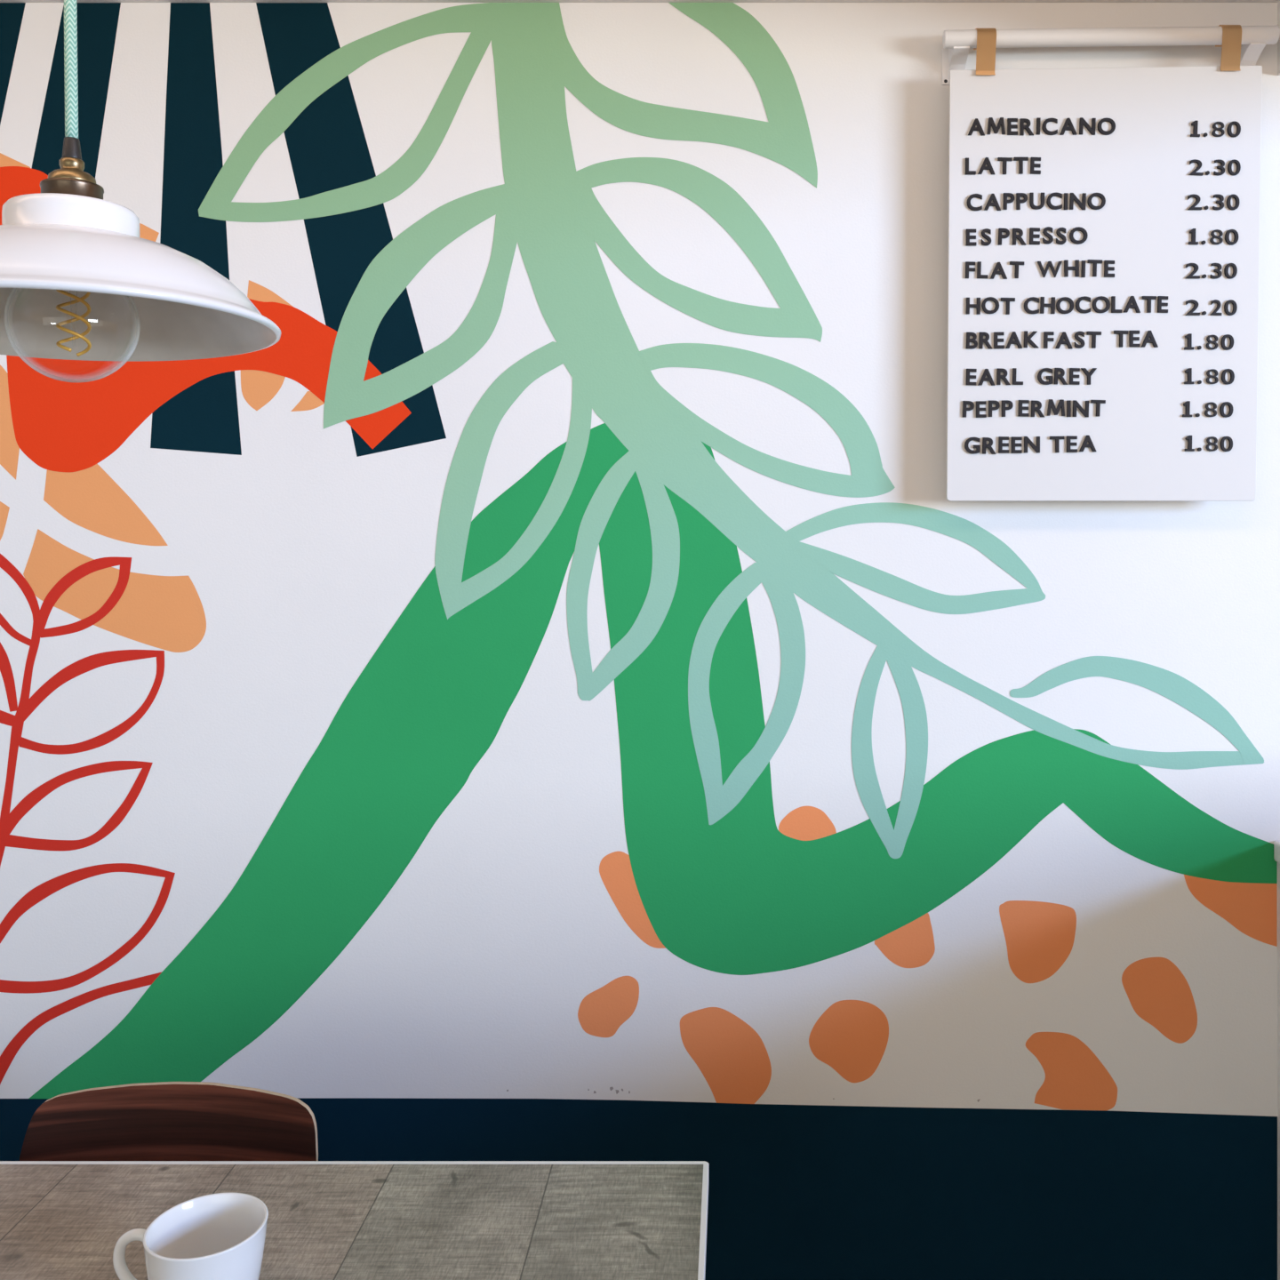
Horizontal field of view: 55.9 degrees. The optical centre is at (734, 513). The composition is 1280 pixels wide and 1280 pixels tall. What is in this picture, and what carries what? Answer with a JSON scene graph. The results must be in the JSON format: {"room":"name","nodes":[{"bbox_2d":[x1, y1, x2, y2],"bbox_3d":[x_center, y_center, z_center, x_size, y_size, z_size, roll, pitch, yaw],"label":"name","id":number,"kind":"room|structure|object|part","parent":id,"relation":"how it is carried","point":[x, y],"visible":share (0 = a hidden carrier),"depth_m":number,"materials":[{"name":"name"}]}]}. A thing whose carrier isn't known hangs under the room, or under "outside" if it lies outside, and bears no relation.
{"room":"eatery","nodes":[
{"label":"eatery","id":0,"kind":"room"},
{"bbox_2d":[0,2,1279,1279],"bbox_3d":[-0.491,0.368,2.100,4.222,2.440,0.200,0,0,0],"label":"wall","id":1,"kind":"structure","parent":0,"point":[448,1028],"depth_m":2.00,"materials":[{"name":"white paint"}]},
{"bbox_2d":[0,2,1277,1110],"bbox_3d":[-0.182,0.071,2.000,2.173,1.846,0.001,0,0,0],"label":"mural","id":2,"kind":"object","parent":1,"relation":"attached to","point":[708,876],"visible":0.99,"depth_m":2.00,"materials":[{"name":"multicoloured paint"}]},
{"bbox_2d":[0,553,175,1084],"bbox_3d":[-1.100,0.511,2.000,0.336,0.914,0.001,0,0,0],"label":"plant","id":3,"kind":"object","parent":2,"relation":"on","point":[139,607],"depth_m":2.00,"materials":[{"name":"paint"}]},
{"bbox_2d":[577,976,639,1037],"bbox_3d":[-0.209,0.821,2.000,0.102,0.103,0.001,0,0,0],"label":"painted spot","id":4,"kind":"object","parent":2,"relation":"attached to","point":[601,1012],"depth_m":2.00,"materials":[{"name":"paint"}]},
{"bbox_2d":[599,851,665,948],"bbox_3d":[-0.160,0.643,2.000,0.131,0.162,0.001,0,0,0],"label":"painted spot","id":5,"kind":"object","parent":2,"relation":"attached to","point":[635,882],"depth_m":2.00,"materials":[{"name":"paint"}]},
{"bbox_2d":[680,1007,771,1103],"bbox_3d":[-0.014,0.903,2.000,0.153,0.162,0.001,0,0,0],"label":"painted spot","id":6,"kind":"object","parent":2,"relation":"attached to","point":[733,1060],"depth_m":2.00,"materials":[{"name":"paint"}]},
{"bbox_2d":[778,806,836,840],"bbox_3d":[0.122,0.532,2.000,0.096,0.090,0.001,0,0,0],"label":"painted spot","id":7,"kind":"object","parent":2,"relation":"attached to","point":[804,823],"depth_m":2.00,"materials":[{"name":"paint"}]},
{"bbox_2d":[808,1000,888,1082],"bbox_3d":[0.191,0.879,2.000,0.134,0.139,0.001,0,0,0],"label":"painted spot","id":8,"kind":"object","parent":2,"relation":"attached to","point":[851,1036],"depth_m":2.00,"materials":[{"name":"paint"}]},
{"bbox_2d":[874,912,935,967],"bbox_3d":[0.284,0.702,2.000,0.100,0.110,0.001,0,0,0],"label":"painted spot","id":9,"kind":"object","parent":2,"relation":"attached to","point":[907,940],"depth_m":2.00,"materials":[{"name":"paint"}]},
{"bbox_2d":[999,900,1076,983],"bbox_3d":[0.506,0.714,2.000,0.129,0.138,0.001,0,0,0],"label":"painted spot","id":10,"kind":"object","parent":2,"relation":"attached to","point":[1039,936],"depth_m":2.00,"materials":[{"name":"paint"}]},
{"bbox_2d":[1025,1032,1117,1110],"bbox_3d":[0.562,0.929,2.000,0.153,0.131,0.001,0,0,0],"label":"painted spot","id":11,"kind":"object","parent":2,"relation":"attached to","point":[1076,1079],"depth_m":2.00,"materials":[{"name":"paint"}]},
{"bbox_2d":[1121,956,1197,1043],"bbox_3d":[0.709,0.811,2.000,0.126,0.144,0.001,0,0,0],"label":"painted spot","id":12,"kind":"object","parent":2,"relation":"attached to","point":[1156,988],"depth_m":2.00,"materials":[{"name":"paint"}]},
{"bbox_2d":[1184,874,1277,946],"bbox_3d":[0.825,0.655,2.000,0.158,0.133,0.001,0,0,0],"label":"painted spot","id":13,"kind":"object","parent":2,"relation":"attached to","point":[1248,902],"depth_m":2.00,"materials":[{"name":"paint"}]},
{"bbox_2d":[0,0,1279,2],"bbox_3d":[-0.490,-0.902,-0.400,4.220,0.100,5.200,0,0,0],"label":"ceiling","id":14,"kind":"structure","parent":0,"point":[1,1],"depth_m":1.99,"materials":[{"name":"white paint"}]},
{"bbox_2d":[0,0,280,382],"bbox_3d":[-0.649,-0.490,1.180,0.382,0.722,0.382,0,0,26],"label":"pendant lamp","id":15,"kind":"object","parent":14,"relation":"hanging from","point":[79,280],"visible":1,"depth_m":1.17,"materials":[{"name":"white ceramic"}]},
{"bbox_3d":[-0.662,-0.604,1.195,0.012,0.472,0.012,-2,-2,0],"label":"cord","id":16,"kind":"part","parent":15,"relation":"part of","materials":[{"name":"teal fabric"}]},
{"bbox_3d":[-0.650,-0.201,1.181,0.117,0.144,0.117,-2,-2,0],"label":"light bulb","id":17,"kind":"part","parent":15,"relation":"part of","materials":[{"name":"clear glass"}]},
{"bbox_3d":[-0.651,-0.241,1.182,0.382,0.121,0.382,-2,-2,0],"label":"lamp shade","id":18,"kind":"part","parent":15,"relation":"part of","materials":[{"name":"white ceramic"}]},
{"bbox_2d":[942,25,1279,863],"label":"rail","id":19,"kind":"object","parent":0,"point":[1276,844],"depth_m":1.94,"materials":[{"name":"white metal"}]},
{"bbox_2d":[946,24,1262,501],"bbox_3d":[0.597,-0.407,1.945,0.508,0.772,0.038,0,0,0],"label":"menu board","id":20,"kind":"object","parent":19,"relation":"hanging from","point":[1103,254],"visible":0.99,"depth_m":1.93,"materials":[{"name":"white paper"}]},
{"bbox_3d":[0.610,-0.753,1.967,0.541,0.078,0.066,0,0,0],"label":"wall rail","id":21,"kind":"part","parent":19,"relation":"part of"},
{"bbox_2d":[1277,862,1279,1279],"bbox_3d":[1.263,1.054,-0.500,0.715,0.952,5.000,0,0,0],"label":"wall","id":22,"kind":"structure","parent":0,"point":[1278,864],"depth_m":2.00,"materials":[{"name":"white paint"}]},
{"bbox_2d":[1277,0,1279,75],"bbox_3d":[1.263,-0.791,-0.500,0.715,0.122,5.000,0,0,0],"label":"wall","id":23,"kind":"structure","parent":0,"point":[1278,3],"depth_m":2.00,"materials":[{"name":"white paint"}]},
{"bbox_3d":[-0.490,1.580,-0.400,4.220,0.100,5.200,0,0,0],"label":"floor","id":24,"kind":"structure","parent":0,"visible":0},
{"bbox_2d":[19,1081,318,1160],"bbox_3d":[-0.720,1.131,1.329,0.394,0.803,0.469,0,0,0],"label":"dining chair","id":25,"kind":"object","parent":24,"relation":"on","point":[164,1121],"visible":0.4,"depth_m":1.53,"materials":[{"name":"brown wood"}]},
{"bbox_2d":[0,1160,708,1279],"bbox_3d":[-0.650,1.155,1.066,1.240,0.750,0.760,0,0,0],"label":"cafe table","id":26,"kind":"object","parent":24,"relation":"on","point":[60,1220],"visible":0.97,"depth_m":1.34,"materials":[{"name":"grey wood"}]},
{"bbox_2d":[112,1192,268,1279],"bbox_3d":[-0.523,0.738,1.179,0.130,0.085,0.113,0,0,37],"label":"coffee cup","id":27,"kind":"object","parent":26,"relation":"on","point":[219,1236],"visible":1,"depth_m":1.19,"materials":[{"name":"white ceramic"}]},
{"bbox_3d":[-0.583,0.736,1.174,0.048,0.072,0.010,0,0,0],"label":"handle","id":28,"kind":"part","parent":27,"relation":"part of","materials":[{"name":"white ceramic"}]}
]}

